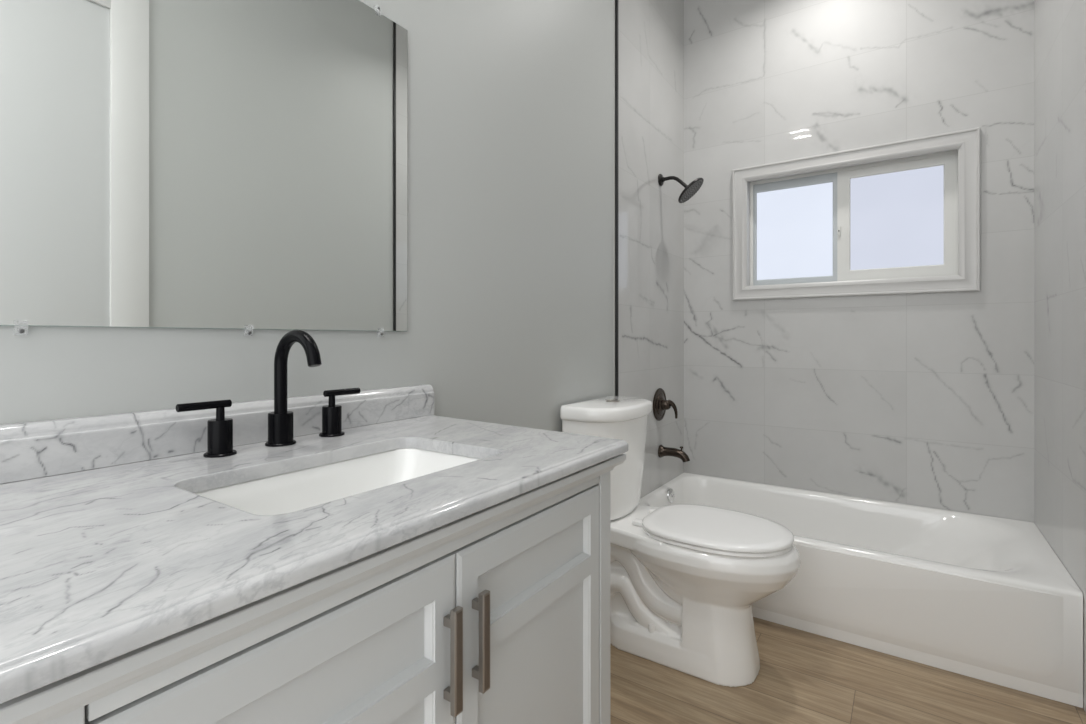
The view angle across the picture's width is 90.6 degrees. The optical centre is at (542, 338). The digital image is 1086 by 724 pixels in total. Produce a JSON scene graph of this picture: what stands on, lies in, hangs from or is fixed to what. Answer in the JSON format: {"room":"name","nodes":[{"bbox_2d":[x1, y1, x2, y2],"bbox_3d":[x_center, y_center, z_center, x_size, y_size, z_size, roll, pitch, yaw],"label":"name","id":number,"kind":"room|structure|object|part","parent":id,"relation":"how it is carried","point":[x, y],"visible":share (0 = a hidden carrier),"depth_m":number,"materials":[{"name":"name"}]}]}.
{"room":"bathroom","nodes":[
{"label":"bathroom","id":0,"kind":"room"},
{"bbox_2d":[0,0,683,498],"bbox_3d":[-0.217,-0.444,1.702,0.114,3.150,3.813,0,0,34],"label":"wall","id":1,"kind":"structure","parent":0,"point":[510,103],"depth_m":1.78,"materials":[{"name":"grey paint"}]},
{"bbox_2d":[0,0,406,331],"bbox_3d":[-0.590,-0.414,1.065,0.006,0.790,0.831,0,0,34],"label":"wall mirror","id":2,"kind":"object","parent":1,"relation":"attached to","point":[196,164],"visible":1,"depth_m":0.99,"materials":[{"name":"clear glass"}]},
{"bbox_2d":[0,384,433,483],"bbox_3d":[-0.580,0.165,1.058,0.033,0.079,0.976,0,0,34],"label":"backsplash","id":3,"kind":"structure","parent":1,"relation":"attached to","point":[28,450],"depth_m":0.92,"materials":[{"name":"stone"}]},
{"bbox_2d":[614,0,618,395],"bbox_3d":[0.329,-0.444,2.416,0.016,3.150,0.019,0,0,34],"label":"trim","id":4,"kind":"structure","parent":1,"relation":"attached to","point":[616,2],"depth_m":2.42,"materials":[{"name":"black metal"}]},
{"bbox_2d":[653,388,677,420],"bbox_3d":[0.647,0.345,2.793,0.091,0.172,0.172,0,0,34],"label":"shower valve","id":5,"kind":"object","parent":1,"relation":"attached to","point":[660,404],"visible":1,"depth_m":2.78,"materials":[{"name":"black metal"}]},
{"bbox_3d":[0.674,0.366,2.790,0.052,0.100,0.029,0,0,2],"label":"lever","id":6,"kind":"part","parent":5,"relation":"part of","materials":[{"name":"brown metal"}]},
{"bbox_2d":[658,445,689,461],"bbox_3d":[0.684,0.595,2.786,0.159,0.080,0.068,0,0,34],"label":"tub spout","id":7,"kind":"object","parent":1,"relation":"attached to","point":[663,451],"visible":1,"depth_m":2.77,"materials":[{"name":"black metal"}]},
{"bbox_2d":[658,174,703,202],"bbox_3d":[0.712,-0.783,2.768,0.227,0.168,0.160,0,0,34],"label":"shower","id":8,"kind":"object","parent":1,"relation":"attached to","point":[690,190],"visible":1,"depth_m":2.75,"materials":[{"name":"brown metal"}]},
{"bbox_3d":[0.686,-0.805,2.785,0.153,0.085,0.019,0,0,34],"label":"shower arm","id":9,"kind":"part","parent":8,"relation":"part of","materials":[{"name":"brown metal"}]},
{"bbox_3d":[0.754,-0.755,2.739,0.124,0.112,0.160,0,0,34],"label":"spray plate","id":10,"kind":"part","parent":8,"relation":"part of","materials":[{"name":"brown metal"}]},
{"bbox_2d":[610,617,1085,723],"bbox_3d":[0.461,1.181,1.242,1.752,0.100,3.813,0,0,34],"label":"floor","id":11,"kind":"structure","parent":0,"point":[803,677],"depth_m":1.72,"materials":[{"name":"brown wood"}]},
{"bbox_2d":[0,453,625,723],"bbox_3d":[-0.345,0.679,0.886,0.614,0.902,0.935,0,0,34],"label":"vanity cabinet","id":12,"kind":"object","parent":11,"relation":"on","point":[499,613],"visible":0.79,"depth_m":0.66,"materials":[{"name":"grey paint"}]},
{"bbox_3d":[-0.234,0.657,0.565,0.020,0.736,0.392,0,0,34],"label":"door","id":13,"kind":"part","parent":12,"relation":"part of","materials":[{"name":"grey paint"}]},
{"bbox_2d":[0,384,627,703],"bbox_3d":[-0.335,0.176,0.892,0.625,0.102,0.980,0,0,34],"label":"countertop","id":14,"kind":"structure","parent":12,"relation":"on","point":[109,550],"depth_m":0.65,"materials":[{"name":"stone"}]},
{"bbox_2d":[176,330,360,457],"bbox_3d":[-0.471,0.094,1.020,0.153,0.222,0.364,0,0,34],"label":"faucet","id":15,"kind":"object","parent":14,"relation":"on","point":[280,421],"visible":1,"depth_m":1.02,"materials":[{"name":"black metal"}]},
{"bbox_3d":[-0.585,0.116,0.929,0.014,0.014,0.085,0,0,34],"label":"lever","id":16,"kind":"part","parent":15,"relation":"part of","materials":[{"name":"black metal"}]},
{"bbox_3d":[-0.571,0.163,0.950,0.051,0.085,0.051,0,0,34],"label":"handle","id":17,"kind":"part","parent":15,"relation":"part of","materials":[{"name":"black metal"}]},
{"bbox_3d":[-0.511,0.174,1.046,0.055,0.062,0.055,0,0,34],"label":"spout","id":18,"kind":"part","parent":15,"relation":"part of","materials":[{"name":"black metal"}]},
{"bbox_3d":[-0.464,0.069,1.014,0.136,0.172,0.024,0,0,34],"label":"spout","id":19,"kind":"part","parent":15,"relation":"part of","materials":[{"name":"black metal"}]},
{"bbox_3d":[-0.449,0.163,1.143,0.051,0.085,0.051,0,0,34],"label":"handle","id":20,"kind":"part","parent":15,"relation":"part of","materials":[{"name":"black metal"}]},
{"bbox_3d":[-0.435,0.116,1.164,0.014,0.014,0.085,0,0,34],"label":"lever","id":21,"kind":"part","parent":15,"relation":"part of","materials":[{"name":"black metal"}]},
{"bbox_2d":[194,448,478,514],"bbox_3d":[-0.300,0.300,0.873,0.317,0.145,0.492,0,0,34],"label":"sink","id":22,"kind":"object","parent":14,"relation":"in","point":[293,491],"visible":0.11,"depth_m":0.98,"materials":[{"name":"white ceramic"}]},
{"bbox_3d":[-0.117,0.416,0.697,0.024,0.135,0.016,0,0,34],"label":"handle","id":23,"kind":"part","parent":12,"relation":"part of","materials":[{"name":"silver metal"}]},
{"bbox_3d":[-0.086,0.416,0.743,0.024,0.135,0.016,0,0,34],"label":"handle","id":24,"kind":"part","parent":12,"relation":"part of","materials":[{"name":"silver metal"}]},
{"bbox_3d":[-0.009,0.657,0.897,0.020,0.736,0.406,0,0,34],"label":"door","id":25,"kind":"part","parent":12,"relation":"part of","materials":[{"name":"grey paint"}]},
{"bbox_2d":[560,396,800,686],"bbox_3d":[0.508,0.689,1.960,0.788,0.884,0.448,0,0,34],"label":"toilet","id":26,"kind":"object","parent":11,"relation":"on","point":[685,579],"visible":0.89,"depth_m":1.83,"materials":[{"name":"white ceramic"}]},
{"bbox_3d":[0.275,0.489,2.119,0.224,0.386,0.424,0,0,34],"label":"tank","id":27,"kind":"part","parent":26,"relation":"part of","materials":[{"name":"white ceramic"}]},
{"bbox_3d":[0.280,0.276,2.115,0.237,0.052,0.448,0,0,34],"label":"tank lid","id":28,"kind":"part","parent":26,"relation":"part of","materials":[{"name":"white ceramic"}]},
{"bbox_3d":[0.517,0.906,1.945,0.757,0.449,0.411,0,0,34],"label":"bowl","id":29,"kind":"part","parent":26,"relation":"part of","materials":[{"name":"white ceramic"}]},
{"bbox_3d":[0.609,0.676,1.883,0.487,0.014,0.390,0,0,34],"label":"seat","id":30,"kind":"part","parent":26,"relation":"part of","materials":[{"name":"white plastic"}]},
{"bbox_3d":[0.609,0.656,1.883,0.492,0.020,0.396,0,0,34],"label":"seat lid","id":31,"kind":"part","parent":26,"relation":"part of","materials":[{"name":"white plastic"}]},
{"bbox_2d":[638,473,1082,707],"bbox_3d":[1.234,0.955,2.383,1.522,0.350,0.774,0,0,34],"label":"bathtub","id":32,"kind":"object","parent":11,"relation":"on","point":[981,597],"visible":0.64,"depth_m":1.95,"materials":[{"name":"white ceramic"}]},
{"bbox_3d":[0.671,0.819,2.797,0.030,0.073,0.074,0,0,34],"label":"overflow plate","id":33,"kind":"part","parent":32,"relation":"part of","materials":[{"name":"silver metal"}]},
{"bbox_2d":[684,0,1033,522],"bbox_3d":[1.491,-0.444,2.762,1.552,3.150,0.140,0,0,34],"label":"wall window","id":34,"kind":"structure","parent":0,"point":[917,399],"depth_m":2.62,"materials":[{"name":"tile"}]},
{"bbox_2d":[732,127,979,300],"bbox_3d":[1.526,-0.571,2.723,1.064,0.720,0.156,0,0,34],"label":"window","id":35,"kind":"structure","parent":34,"relation":"attached to","point":[899,217],"depth_m":2.68,"materials":[{"name":"white plastic"}]},
{"bbox_3d":[1.353,-0.572,2.882,0.429,0.573,0.024,0,0,34],"label":"sliding sash","id":36,"kind":"part","parent":35,"relation":"part of","materials":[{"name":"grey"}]},
{"bbox_3d":[1.347,-0.568,2.886,0.379,0.490,0.005,0,0,34],"label":"pane","id":37,"kind":"part","parent":35,"relation":"part of","materials":[{"name":"grey"}]},
{"bbox_3d":[1.551,-0.572,2.756,0.970,0.645,0.073,0,0,34],"label":"frame","id":38,"kind":"part","parent":35,"relation":"part of","materials":[{"name":"white plastic"}]},
{"bbox_3d":[1.709,-0.572,2.619,0.482,0.573,0.011,0,0,34],"label":"fixed sash","id":39,"kind":"part","parent":35,"relation":"part of","materials":[{"name":"white plastic"}]},
{"bbox_3d":[1.718,-0.579,2.620,0.385,0.470,0.005,0,0,34],"label":"pane","id":40,"kind":"part","parent":35,"relation":"part of","materials":[{"name":"grey"}]},
{"bbox_2d":[1034,0,1085,712],"bbox_3d":[1.859,-0.444,1.935,0.014,3.150,0.817,0,0,34],"label":"wall","id":41,"kind":"structure","parent":0,"point":[1059,25],"depth_m":1.88,"materials":[{"name":"stone"}]}
]}

